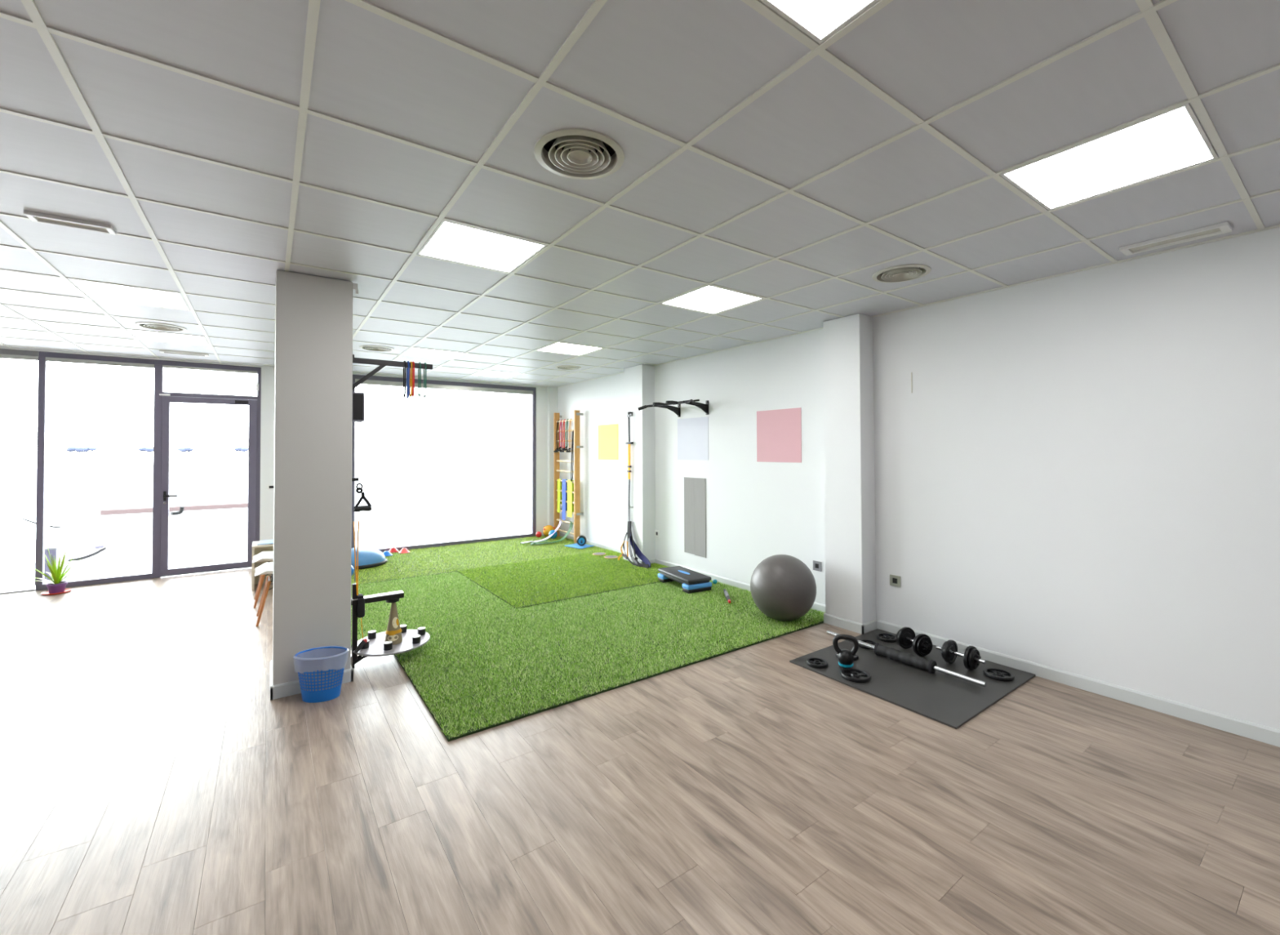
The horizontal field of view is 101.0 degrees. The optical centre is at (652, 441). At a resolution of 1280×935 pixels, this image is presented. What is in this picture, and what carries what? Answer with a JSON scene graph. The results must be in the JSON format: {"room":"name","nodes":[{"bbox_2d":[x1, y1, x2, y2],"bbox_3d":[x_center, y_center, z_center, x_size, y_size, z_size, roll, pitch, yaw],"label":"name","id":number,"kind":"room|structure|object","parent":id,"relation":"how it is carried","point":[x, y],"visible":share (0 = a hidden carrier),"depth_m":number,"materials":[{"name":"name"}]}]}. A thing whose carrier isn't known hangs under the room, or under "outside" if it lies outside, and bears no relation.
{"room":"fitness gym","nodes":[
{"label":"fitness gym","id":0,"kind":"room"},
{"bbox_2d":[259,367,275,540],"bbox_3d":[-4.928,0.334,7.521,1.065,2.718,0.170,0,-1,-36],"label":"wall","id":1,"kind":"structure","parent":0,"point":[268,374],"depth_m":7.18,"materials":[{"name":"white paint"}]},
{"bbox_2d":[151,360,261,577],"bbox_3d":[-5.768,0.333,6.864,1.065,2.705,0.223,0,-1,-36],"label":"door","id":2,"kind":"structure","parent":1,"relation":"in","point":[162,400],"depth_m":6.69,"materials":[{"name":"grey metal"}]},
{"bbox_2d":[0,346,547,387],"bbox_3d":[-5.381,-1.097,7.212,8.980,0.162,0.180,0,-1,-36],"label":"trim","id":3,"kind":"structure","parent":1,"relation":"attached to","point":[1,347],"depth_m":6.83,"materials":[{"name":"white paint"}]},
{"bbox_2d":[351,374,536,552],"bbox_3d":[-3.294,0.356,8.665,2.925,2.700,0.085,0,-1,-36],"label":"window","id":4,"kind":"structure","parent":1,"relation":"in","point":[376,380],"depth_m":8.78,"materials":[{"name":"grey metal"}]},
{"bbox_2d":[272,269,352,684],"bbox_3d":[-2.370,0.263,3.672,0.429,2.718,0.505,0,-1,-36],"label":"pillar","id":5,"kind":"structure","parent":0,"point":[313,380],"depth_m":3.46,"materials":[{"name":"paint"}]},
{"bbox_2d":[270,659,272,698],"bbox_3d":[-2.541,1.578,3.516,0.013,0.084,0.518,0,-1,-36],"label":"baseboard","id":6,"kind":"structure","parent":5,"relation":"attached to","point":[271,661],"depth_m":3.49,"materials":[{"name":"paint"}]},
{"bbox_2d":[270,667,353,699],"bbox_3d":[-2.213,1.576,3.442,0.455,0.084,0.013,0,-1,-36],"label":"baseboard","id":7,"kind":"structure","parent":5,"relation":"attached to","point":[292,687],"depth_m":3.36,"materials":[{"name":"paint"}]},
{"bbox_2d":[351,391,364,422],"bbox_3d":[-2.186,-0.255,3.879,0.105,0.210,0.155,0,-1,-36],"label":"wall speaker","id":8,"kind":"object","parent":5,"relation":"attached to","point":[358,398],"visible":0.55,"depth_m":3.82,"materials":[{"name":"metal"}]},
{"bbox_2d":[351,477,372,582],"bbox_3d":[-2.127,0.641,3.833,0.158,0.765,0.049,1,-1,-40],"label":"handle","id":9,"kind":"object","parent":5,"relation":"hanging from","point":[361,508],"visible":0.97,"depth_m":3.83,"materials":[{"name":"metal"}]},
{"bbox_2d":[352,354,432,389],"bbox_3d":[-1.963,-0.480,3.974,0.575,0.330,0.100,0,-1,-36],"label":"boom","id":10,"kind":"object","parent":5,"relation":"attached to","point":[381,363],"visible":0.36,"depth_m":3.90,"materials":[{"name":"metal"}]},
{"bbox_2d":[403,360,405,397],"bbox_3d":[-1.892,-0.479,4.026,0.009,0.283,0.068,0,-1,-36],"label":"tube","id":11,"kind":"object","parent":10,"relation":"hanging from","point":[404,394],"visible":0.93,"depth_m":4.01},
{"bbox_2d":[406,360,409,398],"bbox_3d":[-1.873,-0.477,4.040,0.010,0.290,0.070,0,-1,-36],"label":"tube","id":12,"kind":"object","parent":10,"relation":"hanging from","point":[408,368],"visible":0.94,"depth_m":4.02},
{"bbox_2d":[408,360,412,397],"bbox_3d":[-1.857,-0.482,4.052,0.009,0.278,0.068,0,-1,-36],"label":"tube","id":13,"kind":"object","parent":10,"relation":"hanging from","point":[411,362],"visible":0.8,"depth_m":4.03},
{"bbox_2d":[411,361,414,396],"bbox_3d":[-1.844,-0.484,4.061,0.010,0.275,0.070,0,-1,-36],"label":"tube","id":14,"kind":"object","parent":10,"relation":"hanging from","point":[413,368],"visible":0.81,"depth_m":4.04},
{"bbox_2d":[417,362,421,396],"bbox_3d":[-1.806,-0.484,4.089,0.009,0.273,0.068,0,-1,-36],"label":"tube","id":15,"kind":"object","parent":10,"relation":"hanging from","point":[420,369],"visible":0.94,"depth_m":4.07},
{"bbox_2d":[423,362,426,398],"bbox_3d":[-1.773,-0.481,4.112,0.009,0.278,0.068,0,-1,-36],"label":"tube","id":16,"kind":"object","parent":10,"relation":"hanging from","point":[424,396],"visible":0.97,"depth_m":4.09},
{"bbox_2d":[535,386,547,535],"bbox_3d":[-1.982,0.359,9.667,0.375,2.718,0.170,0,-1,-36],"label":"wall","id":17,"kind":"structure","parent":0,"point":[541,393],"depth_m":9.55,"materials":[{"name":"white paint"}]},
{"bbox_2d":[547,386,557,526],"bbox_3d":[-1.819,0.357,9.626,0.160,2.718,0.090,0,-1,-36],"label":"trim","id":18,"kind":"structure","parent":17,"relation":"attached to","point":[552,391],"depth_m":9.58,"materials":[{"name":"white paint"}]},
{"bbox_2d":[623,364,655,559],"bbox_3d":[-0.179,0.315,7.332,0.210,2.718,0.450,0,-1,-36],"label":"pilaster","id":19,"kind":"object","parent":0,"point":[639,380],"visible":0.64,"depth_m":7.18,"materials":[{"name":"white paint"}]},
{"bbox_2d":[617,411,650,568],"bbox_3d":[-0.235,0.621,7.116,0.131,2.088,0.680,0,-1,-36],"label":"trainer","id":20,"kind":"object","parent":19,"relation":"hanging from","point":[637,551],"visible":1,"depth_m":7.24,"materials":[{"name":"fabric"}]},
{"bbox_2d":[0,0,1279,386],"bbox_3d":[-2.003,-1.217,2.492,9.080,0.200,11.750,0,-1,-36],"label":"ceiling","id":21,"kind":"structure","parent":0,"point":[225,145],"depth_m":2.11,"materials":[{"name":"tile"}]},
{"bbox_2d":[23,210,116,235],"bbox_3d":[-2.938,-1.107,2.669,0.301,0.018,0.105,0,-1,-34],"label":"ceiling vent","id":22,"kind":"object","parent":21,"relation":"in","point":[33,216],"visible":1,"depth_m":2.66,"materials":[{"name":"metal"}]},
{"bbox_2d":[68,279,190,310],"bbox_3d":[-3.862,-1.103,3.937,0.568,0.028,0.568,0,-1,-36],"label":"recessed light","id":23,"kind":"object","parent":21,"relation":"in","point":[96,291],"visible":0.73,"depth_m":3.92,"materials":[{"name":"white plastic"}]},
{"bbox_2d":[134,321,186,331],"bbox_3d":[-4.569,-1.119,4.907,0.356,0.111,0.356,0,-1,-36],"label":"ceiling vent","id":24,"kind":"object","parent":21,"relation":"in","point":[156,326],"visible":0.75,"depth_m":4.88,"materials":[{"name":"metal"}]},
{"bbox_2d":[126,328,209,346],"bbox_3d":[-4.922,-1.075,5.391,0.568,0.028,0.568,0,-1,-36],"label":"recessed light","id":25,"kind":"object","parent":21,"relation":"in","point":[140,335],"visible":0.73,"depth_m":5.38,"materials":[{"name":"white plastic"}]},
{"bbox_2d":[159,350,208,356],"bbox_3d":[-5.491,-1.041,6.190,0.430,0.018,0.150,0,-1,-36],"label":"ceiling vent","id":26,"kind":"object","parent":21,"relation":"in","point":[160,351],"visible":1,"depth_m":6.18,"materials":[{"name":"metal"}]},
{"bbox_2d":[359,345,394,351],"bbox_3d":[-3.114,-1.107,5.967,0.356,0.111,0.356,0,-1,-36],"label":"ceiling vent","id":27,"kind":"object","parent":21,"relation":"in","point":[373,348],"visible":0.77,"depth_m":5.95,"materials":[{"name":"metal"}]},
{"bbox_2d":[402,347,463,359],"bbox_3d":[-2.629,-1.068,6.319,0.568,0.028,0.568,0,-1,-36],"label":"recessed light","id":28,"kind":"object","parent":21,"relation":"in","point":[416,352],"visible":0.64,"depth_m":6.33,"materials":[{"name":"white plastic"}]},
{"bbox_2d":[417,220,546,272],"bbox_3d":[-0.994,-1.127,3.057,0.568,0.028,0.568,0,-1,-36],"label":"recessed light","id":29,"kind":"object","parent":21,"relation":"in","point":[451,241],"visible":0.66,"depth_m":3.04,"materials":[{"name":"white plastic"}]},
{"bbox_2d":[473,370,520,377],"bbox_3d":[-2.365,-1.042,7.996,0.568,0.028,0.568,0,-1,-36],"label":"recessed light","id":30,"kind":"object","parent":21,"relation":"in","point":[486,373],"visible":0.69,"depth_m":8.02,"materials":[{"name":"white plastic"}]},
{"bbox_2d":[555,364,581,369],"bbox_3d":[-1.174,-1.091,7.380,0.356,0.111,0.356,0,-1,-36],"label":"ceiling vent","id":31,"kind":"object","parent":21,"relation":"in","point":[563,366],"visible":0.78,"depth_m":7.37,"materials":[{"name":"metal"}]},
{"bbox_2d":[537,342,603,355],"bbox_3d":[-0.952,-1.079,6.056,0.568,0.028,0.568,0,-1,-36],"label":"recessed light","id":32,"kind":"object","parent":21,"relation":"in","point":[560,348],"visible":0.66,"depth_m":6.05,"materials":[{"name":"white plastic"}]},
{"bbox_2d":[533,128,624,179],"bbox_3d":[-0.287,-1.180,2.088,0.356,0.111,0.356,0,-1,-36],"label":"ceiling vent","id":33,"kind":"object","parent":21,"relation":"in","point":[578,153],"visible":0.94,"depth_m":2.10,"materials":[{"name":"metal"}]},
{"bbox_2d":[660,284,763,314],"bbox_3d":[0.461,-1.115,4.117,0.568,0.028,0.568,0,-1,-36],"label":"recessed light","id":34,"kind":"object","parent":21,"relation":"in","point":[708,299],"visible":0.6,"depth_m":4.10,"materials":[{"name":"white plastic"}]},
{"bbox_2d":[760,0,879,44],"bbox_3d":[0.419,-1.163,1.118,0.568,0.028,0.568,0,-1,-36],"label":"recessed light","id":35,"kind":"object","parent":21,"relation":"in","point":[820,20],"visible":1,"depth_m":1.41,"materials":[{"name":"white plastic"}]},
{"bbox_2d":[871,263,931,282],"bbox_3d":[1.653,-1.163,3.501,0.356,0.111,0.356,0,-1,-36],"label":"ceiling vent","id":36,"kind":"object","parent":21,"relation":"in","point":[904,273],"visible":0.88,"depth_m":3.49,"materials":[{"name":"metal"}]},
{"bbox_2d":[1000,102,1217,210],"bbox_3d":[1.874,-1.151,2.178,0.568,0.028,0.568,0,-1,-36],"label":"recessed light","id":37,"kind":"object","parent":21,"relation":"in","point":[1175,140],"visible":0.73,"depth_m":2.14,"materials":[{"name":"white plastic"}]},
{"bbox_2d":[1119,221,1232,255],"bbox_3d":[2.898,-1.124,2.931,0.150,0.018,0.430,0,-1,-36],"label":"ceiling vent","id":38,"kind":"object","parent":21,"relation":"in","point":[1221,228],"visible":1,"depth_m":2.91,"materials":[{"name":"white plastic"}]},
{"bbox_2d":[0,567,1279,934],"bbox_3d":[-1.982,1.662,2.515,8.980,0.120,11.650,0,-1,-36],"label":"floor","id":39,"kind":"structure","parent":0,"point":[153,781],"depth_m":2.33,"materials":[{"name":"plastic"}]},
{"bbox_2d":[13,542,94,595],"bbox_3d":[-6.678,1.398,5.851,0.601,0.549,0.576,-1,-1,26],"label":"yucca","id":40,"kind":"object","parent":39,"relation":"on","point":[56,586],"visible":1,"depth_m":5.83,"materials":[{"name":"plant"}]},
{"bbox_2d":[45,580,67,593],"bbox_3d":[-6.606,1.612,5.848,0.160,0.104,0.160,0,-1,-36],"label":"pot","id":41,"kind":"object","parent":40,"relation":"attached to","point":[54,586],"depth_m":5.82,"materials":[{"name":"ceramic"}]},
{"bbox_2d":[35,351,155,590],"bbox_3d":[-6.589,0.326,6.268,0.965,2.705,0.080,0,-1,-36],"label":"window","id":42,"kind":"structure","parent":39,"relation":"on","point":[44,357],"depth_m":6.01,"materials":[{"name":"grey metal"}]},
{"bbox_2d":[251,541,273,591],"bbox_3d":[-4.355,1.420,6.217,0.580,0.500,0.380,0,-1,-36],"label":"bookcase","id":43,"kind":"object","parent":39,"relation":"on","point":[256,549],"visible":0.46,"depth_m":6.15,"materials":[{"name":"beige laminate"}]},
{"bbox_2d":[253,562,265,570],"bbox_3d":[-4.355,1.440,6.216,0.536,0.020,0.340,0,-1,-36],"label":"shelf","id":44,"kind":"object","parent":43,"relation":"attached to","point":[256,564],"depth_m":6.15,"materials":[{"name":"beige laminate"}]},
{"bbox_3d":[-4.472,1.166,6.125,0.210,0.007,0.296,1,-1,-42],"label":"magazine","id":45,"kind":"object","parent":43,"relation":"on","visible":0},
{"bbox_2d":[256,539,273,544],"bbox_3d":[-4.444,1.158,6.120,0.210,0.007,0.296,0,-1,-29],"label":"magazine","id":46,"kind":"object","parent":45,"relation":"on","point":[264,541],"visible":0.56,"depth_m":6.04,"materials":[{"name":"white paper"}]},
{"bbox_2d":[252,551,273,607],"bbox_3d":[-3.894,1.242,5.554,0.507,0.838,0.450,0,-1,-36],"label":"shell chair","id":47,"kind":"object","parent":39,"relation":"on","point":[264,556],"visible":0.23,"depth_m":5.38,"materials":[{"name":"white plastic"}]},
{"bbox_2d":[254,561,273,626],"bbox_3d":[-3.451,1.231,4.998,0.507,0.838,0.450,0,-1,-36],"label":"shell chair","id":48,"kind":"object","parent":39,"relation":"on","point":[267,567],"visible":0.32,"depth_m":4.84,"materials":[{"name":"white plastic"}]},
{"bbox_2d":[293,644,349,702],"bbox_3d":[-2.099,1.473,3.346,0.313,0.285,0.226,0,-1,-7],"label":"waste bin","id":49,"kind":"object","parent":39,"relation":"on","point":[320,669],"visible":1,"depth_m":3.28,"materials":[{"name":"blue plastic"}]},
{"bbox_2d":[351,520,430,667],"bbox_3d":[-1.965,1.101,3.977,0.532,1.050,0.538,0,-1,8],"label":"rig","id":50,"kind":"object","parent":39,"relation":"on","point":[374,644],"visible":0.94,"depth_m":3.82,"materials":[{"name":"metal"}]},
{"bbox_2d":[384,602,402,644],"bbox_3d":[-1.936,1.350,3.947,0.120,0.297,0.120,0,-1,-36],"label":"cone","id":51,"kind":"object","parent":50,"relation":"on","point":[393,631],"visible":0.94,"depth_m":3.92,"materials":[{"name":"plastic"}]},
{"bbox_2d":[351,535,608,585],"bbox_3d":[-2.758,1.667,7.769,3.819,0.033,1.961,0,-1,-36],"label":"artificial turf","id":52,"kind":"object","parent":39,"relation":"on","point":[448,558],"visible":0.73,"depth_m":7.65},
{"bbox_2d":[351,546,386,568],"bbox_3d":[-3.957,1.538,7.112,0.676,0.230,0.676,0,-1,-36],"label":"dome","id":53,"kind":"object","parent":52,"relation":"on","point":[368,557],"visible":0.67,"depth_m":6.97,"materials":[{"name":"blue rubber"}]},
{"bbox_2d":[520,519,561,543],"bbox_3d":[-1.871,1.509,8.924,0.107,0.317,0.802,-1,-1,42],"label":"floor band","id":54,"kind":"object","parent":52,"relation":"on","point":[560,521],"visible":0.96,"depth_m":9.03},
{"bbox_2d":[542,524,555,536],"bbox_3d":[-1.833,1.577,9.351,0.210,0.210,0.210,0,-1,9],"label":"ball","id":55,"kind":"object","parent":52,"relation":"on","point":[548,528],"visible":0.65,"depth_m":9.27,"materials":[{"name":"yellow rubber"}]},
{"bbox_2d":[530,521,573,544],"bbox_3d":[-1.677,1.500,8.722,0.704,0.341,0.172,0,-1,-31],"label":"floor band","id":56,"kind":"object","parent":52,"relation":"on","point":[571,522],"visible":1,"depth_m":8.80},
{"bbox_2d":[564,542,594,548],"bbox_3d":[-1.166,1.658,8.425,0.380,0.010,0.300,-1,-1,40],"label":"knee pad","id":57,"kind":"object","parent":52,"relation":"on","point":[574,545],"visible":0.8,"depth_m":8.39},
{"bbox_2d":[576,535,586,545],"bbox_3d":[-1.130,1.574,8.428,0.156,0.156,0.360,0,-1,-7],"label":"wheel","id":58,"kind":"object","parent":57,"relation":"on","point":[581,540],"visible":1,"depth_m":8.38,"materials":[{"name":"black plastic"}]},
{"bbox_2d":[351,570,825,741],"bbox_3d":[-1.003,1.628,5.360,3.819,0.033,4.013,0,-1,-36],"label":"artificial turf","id":59,"kind":"object","parent":39,"relation":"on","point":[486,662],"visible":0.83,"depth_m":4.31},
{"bbox_2d":[457,549,668,608],"bbox_3d":[-0.984,1.637,6.616,2.309,0.033,2.006,0,-1,-36],"label":"artificial turf","id":60,"kind":"object","parent":59,"relation":"on","point":[519,584],"visible":0.94,"depth_m":6.36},
{"bbox_2d":[657,565,711,593],"bbox_3d":[0.361,1.556,6.000,0.316,0.150,0.670,0,-1,-29],"label":"step","id":61,"kind":"structure","parent":59,"relation":"on","point":[692,581],"depth_m":5.82,"materials":[{"name":"plastic"}]},
{"bbox_2d":[750,554,816,621],"bbox_3d":[1.191,1.323,4.803,0.585,0.586,0.586,0,-1,-12],"label":"exercise ball","id":62,"kind":"object","parent":59,"relation":"on","point":[783,587],"visible":1,"depth_m":4.60,"materials":[{"name":"plastic"}]},
{"bbox_2d":[789,628,1035,728],"bbox_3d":[1.817,1.603,3.738,1.162,0.012,1.160,0,-1,-36],"label":"rubber mat","id":63,"kind":"object","parent":39,"relation":"on","point":[952,701],"visible":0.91,"depth_m":3.49,"materials":[{"name":"rubber"}]},
{"bbox_2d":[806,657,827,668],"bbox_3d":[1.188,1.589,3.794,0.148,0.022,0.148,-1,-1,33],"label":"weight plate","id":64,"kind":"object","parent":63,"relation":"on","point":[815,662],"visible":1,"depth_m":3.78,"materials":[{"name":"black metal"}]},
{"bbox_2d":[832,634,858,668],"bbox_3d":[1.379,1.484,3.755,0.157,0.228,0.110,0,-1,-10],"label":"kettlebell","id":65,"kind":"object","parent":63,"relation":"on","point":[845,656],"visible":0.99,"depth_m":3.73,"materials":[{"name":"black metal"}]},
{"bbox_2d":[840,667,871,682],"bbox_3d":[1.385,1.585,3.584,0.192,0.022,0.192,0,-1,2],"label":"weight plate","id":66,"kind":"object","parent":63,"relation":"on","point":[857,675],"visible":1,"depth_m":3.57,"materials":[{"name":"black metal"}]},
{"bbox_2d":[858,639,877,648],"bbox_3d":[1.702,1.593,4.150,0.160,0.022,0.160,-1,-1,29],"label":"weight plate","id":67,"kind":"object","parent":63,"relation":"on","point":[870,642],"visible":0.3,"depth_m":4.17,"materials":[{"name":"black metal"}]},
{"bbox_2d":[876,632,897,642],"bbox_3d":[1.915,1.594,4.299,0.160,0.022,0.160,1,-1,-40],"label":"weight plate","id":68,"kind":"object","parent":63,"relation":"on","point":[885,637],"visible":0.95,"depth_m":4.28,"materials":[{"name":"black metal"}]},
{"bbox_2d":[826,630,986,686],"bbox_3d":[1.785,1.556,3.850,0.086,0.086,1.194,0,-1,-36],"label":"barbell","id":69,"kind":"object","parent":63,"relation":"on","point":[924,664],"visible":1,"depth_m":3.73,"materials":[{"name":"silver metal"}]},
{"bbox_2d":[896,626,932,656],"bbox_3d":[1.993,1.518,4.023,0.166,0.165,0.285,0,-1,-18],"label":"dumbbell","id":70,"kind":"object","parent":63,"relation":"on","point":[922,643],"visible":1,"depth_m":3.94,"materials":[{"name":"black metal"}]},
{"bbox_2d":[936,639,986,670],"bbox_3d":[2.193,1.512,3.753,0.166,0.165,0.330,0,-1,-33],"label":"dumbbell","id":71,"kind":"object","parent":63,"relation":"on","point":[971,656],"visible":1,"depth_m":3.71,"materials":[{"name":"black metal"}]},
{"bbox_2d":[983,667,1013,681],"bbox_3d":[2.359,1.581,3.589,0.176,0.022,0.176,-1,-1,18],"label":"weight plate","id":72,"kind":"object","parent":63,"relation":"on","point":[1000,674],"visible":1,"depth_m":3.57,"materials":[{"name":"black metal"}]},
{"bbox_2d":[822,313,875,623],"bbox_3d":[1.751,0.265,4.684,0.210,2.718,0.363,0,-1,-36],"label":"pilaster","id":73,"kind":"object","parent":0,"point":[848,340],"visible":0.86,"depth_m":4.58,"materials":[{"name":"white paint"}]},
{"bbox_2d":[823,613,863,633],"bbox_3d":[1.665,1.581,4.597,0.013,0.084,0.389,0,-1,-36],"label":"baseboard","id":74,"kind":"structure","parent":73,"relation":"attached to","point":[854,626],"depth_m":4.59,"materials":[{"name":"paint"}]},
{"bbox_2d":[557,226,1279,729],"bbox_3d":[1.651,0.247,5.127,0.150,2.968,11.850,0,-1,-36],"label":"wall","id":75,"kind":"structure","parent":0,"point":[1078,473],"depth_m":3.54,"materials":[{"name":"white paint"}]},
{"bbox_2d":[554,409,583,542],"bbox_3d":[-1.457,0.579,9.124,0.158,2.213,0.806,0,-1,-36],"label":"bars","id":76,"kind":"object","parent":75,"relation":"attached to","point":[576,502],"visible":0.82,"depth_m":8.81,"materials":[{"name":"brown wood"}]},
{"bbox_2d":[557,479,562,512],"bbox_3d":[-1.635,0.947,9.315,0.053,0.588,0.111,0,-1,-36],"label":"band","id":77,"kind":"object","parent":76,"relation":"hanging from","point":[559,483],"visible":0.95,"depth_m":9.30,"materials":[{"name":"rubber"}]},
{"bbox_2d":[561,479,567,519],"bbox_3d":[-1.517,0.997,9.152,0.053,0.702,0.141,0,-1,-36],"label":"band","id":78,"kind":"object","parent":76,"relation":"hanging from","point":[564,485],"visible":0.88,"depth_m":9.14,"materials":[{"name":"rubber"}]},
{"bbox_2d":[565,418,571,452],"bbox_3d":[-1.414,-0.114,8.960,0.086,0.578,0.098,-1,-1,22],"label":"tube","id":79,"kind":"object","parent":76,"relation":"hanging from","point":[569,448],"visible":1,"depth_m":8.95,"materials":[{"name":"black plastic"}]},
{"bbox_2d":[567,480,573,517],"bbox_3d":[-1.388,0.960,8.975,0.053,0.629,0.181,0,-1,-36],"label":"band","id":80,"kind":"object","parent":76,"relation":"hanging from","point":[570,484],"visible":0.89,"depth_m":8.95,"materials":[{"name":"rubber"}]},
{"bbox_2d":[570,430,573,481],"bbox_3d":[-1.350,0.235,8.877,0.023,0.866,0.095,0,-1,-36],"label":"strap loop","id":81,"kind":"object","parent":76,"relation":"hanging from","point":[572,442],"visible":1,"depth_m":8.87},
{"bbox_2d":[560,532,624,553],"bbox_3d":[-0.979,1.655,8.582,0.013,0.084,2.527,0,-1,-36],"label":"baseboard","id":82,"kind":"structure","parent":75,"relation":"attached to","point":[570,536],"depth_m":8.39,"materials":[{"name":"paint"}]},
{"bbox_2d":[598,423,618,459],"bbox_3d":[-0.689,0.001,8.211,0.004,0.547,0.595,0,-1,-36],"label":"poster","id":83,"kind":"object","parent":75,"relation":"attached to","point":[608,445],"visible":1,"depth_m":8.20,"materials":[{"name":"paper"}]},
{"bbox_2d":[637,399,708,417],"bbox_3d":[0.303,-0.419,6.416,0.521,0.182,1.059,0,-1,-36],"label":"bar","id":84,"kind":"object","parent":75,"relation":"attached to","point":[704,407],"visible":1,"depth_m":6.37,"materials":[{"name":"metal"}]},
{"bbox_2d":[677,416,708,460],"bbox_3d":[0.502,-0.039,6.577,0.004,0.524,0.587,0,-1,-36],"label":"poster","id":85,"kind":"object","parent":75,"relation":"attached to","point":[692,433],"visible":1,"depth_m":6.56,"materials":[{"name":"paper"}]},
{"bbox_2d":[684,476,706,557],"bbox_3d":[0.528,0.921,6.527,0.008,0.955,0.405,0,-1,-36],"label":"wall panel","id":86,"kind":"object","parent":75,"relation":"attached to","point":[695,488],"visible":1,"depth_m":6.51,"materials":[{"name":"grey plastic"}]},
{"bbox_2d":[655,558,825,612],"bbox_3d":[0.883,1.607,6.027,0.013,0.084,2.844,0,-1,-36],"label":"baseboard","id":87,"kind":"structure","parent":75,"relation":"attached to","point":[820,606],"depth_m":6.05,"materials":[{"name":"paint"}]},
{"bbox_2d":[756,407,801,462],"bbox_3d":[1.307,-0.065,5.472,0.004,0.546,0.588,0,-1,-36],"label":"poster","id":88,"kind":"object","parent":75,"relation":"attached to","point":[779,432],"visible":1,"depth_m":5.46,"materials":[{"name":"paper"}]},
{"bbox_2d":[813,560,821,571],"bbox_3d":[1.587,1.191,5.069,0.010,0.090,0.090,0,-1,-36],"label":"wall socket","id":89,"kind":"object","parent":75,"relation":"attached to","point":[816,564],"visible":1,"depth_m":5.07,"materials":[{"name":"grey plastic"}]},
{"bbox_2d":[861,618,876,634],"bbox_3d":[1.861,1.579,4.507,0.223,0.084,0.013,0,-1,-36],"label":"baseboard","id":90,"kind":"structure","parent":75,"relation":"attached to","point":[868,626],"depth_m":4.49,"materials":[{"name":"paint"}]},
{"bbox_2d":[889,573,900,586],"bbox_3d":[2.046,1.167,4.439,0.010,0.090,0.090,0,-1,-36],"label":"wall socket","id":91,"kind":"object","parent":75,"relation":"attached to","point":[895,580],"visible":1,"depth_m":4.44,"materials":[{"name":"white plastic"}]},
{"bbox_2d":[556,224,1279,387],"bbox_3d":[1.593,-1.095,5.079,0.018,0.024,11.500,0,-1,-36],"label":"trim","id":92,"kind":"structure","parent":75,"relation":"attached to","point":[1277,225],"depth_m":3.63,"materials":[{"name":"paint"}]},
{"bbox_2d":[876,619,1279,746],"bbox_3d":[3.470,1.540,2.477,0.013,0.084,5.164,0,-1,-36],"label":"baseboard","id":93,"kind":"structure","parent":75,"relation":"attached to","point":[1271,735],"depth_m":3.23,"materials":[{"name":"paint"}]},
{"bbox_3d":[-5.648,0.187,-0.190,0.150,2.968,11.850,0,-1,-36],"label":"wall","id":94,"kind":"structure","parent":0,"visible":0},
{"bbox_2d":[0,348,39,594],"bbox_3d":[-7.983,0.315,5.252,2.485,2.705,0.080,0,-1,-36],"label":"window","id":95,"kind":"structure","parent":94,"relation":"in","point":[4,353],"depth_m":5.89,"materials":[{"name":"grey glass"}]},
{"label":"outside","id":96,"kind":"structure","parent":0,"visible":0},
{"bbox_3d":[-10.060,2.198,10.386,12.000,0.040,8.900,0,-1,-36],"label":"road surface","id":97,"kind":"object","parent":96,"visible":0},
{"bbox_2d":[0,511,128,566],"bbox_3d":[-9.630,1.586,7.833,2.440,1.138,1.651,0,-1,-36],"label":"parked car","id":98,"kind":"object","parent":97,"relation":"on","point":[17,535],"visible":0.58,"depth_m":7.83,"materials":[{"name":"white metal"}]},
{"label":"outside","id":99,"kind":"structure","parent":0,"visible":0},
{"bbox_2d":[0,459,531,591],"bbox_3d":[-29.163,2.365,40.003,120.000,0.080,80.930,0,-1,-36],"label":"ground","id":100,"kind":"structure","parent":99,"point":[411,502],"depth_m":15.52,"materials":[{"name":"white"}]},
{"bbox_2d":[44,546,60,580],"bbox_3d":[-7.503,1.510,6.570,0.136,0.395,0.132,0,-1,-36],"label":"planter","id":101,"kind":"object","parent":100,"relation":"on","point":[53,550],"visible":0.57,"depth_m":6.53,"materials":[{"name":"grey metal"}]},
{"bbox_2d":[66,445,97,471],"bbox_3d":[-46.428,1.364,42.898,1.754,2.135,1.171,0,-1,-36],"label":"hedge","id":102,"kind":"object","parent":100,"relation":"on","point":[79,449],"visible":0.98,"depth_m":42.70,"materials":[{"name":"white"}]},
{"bbox_2d":[137,446,153,471],"bbox_3d":[-43.187,1.413,45.177,1.259,2.088,1.032,0,-1,-36],"label":"hedge","id":103,"kind":"object","parent":100,"relation":"on","point":[148,449],"visible":0.85,"depth_m":45.05,"materials":[{"name":"white"}]},
{"bbox_2d":[100,502,248,515],"bbox_3d":[-12.072,1.794,14.682,4.600,0.120,0.200,0,-1,-36],"label":"wall","id":104,"kind":"structure","parent":100,"relation":"on","point":[133,510],"depth_m":14.11,"materials":[{"name":"brick"}]},
{"bbox_2d":[177,446,193,470],"bbox_3d":[-41.273,1.449,46.615,1.072,2.050,1.049,0,-1,-36],"label":"hedge","id":105,"kind":"object","parent":100,"relation":"on","point":[182,449],"visible":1,"depth_m":46.49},
{"bbox_2d":[234,446,248,468],"bbox_3d":[-38.014,1.456,48.946,1.259,2.088,1.032,0,-1,-36],"label":"hedge","id":106,"kind":"object","parent":100,"relation":"on","point":[239,449],"visible":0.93,"depth_m":48.81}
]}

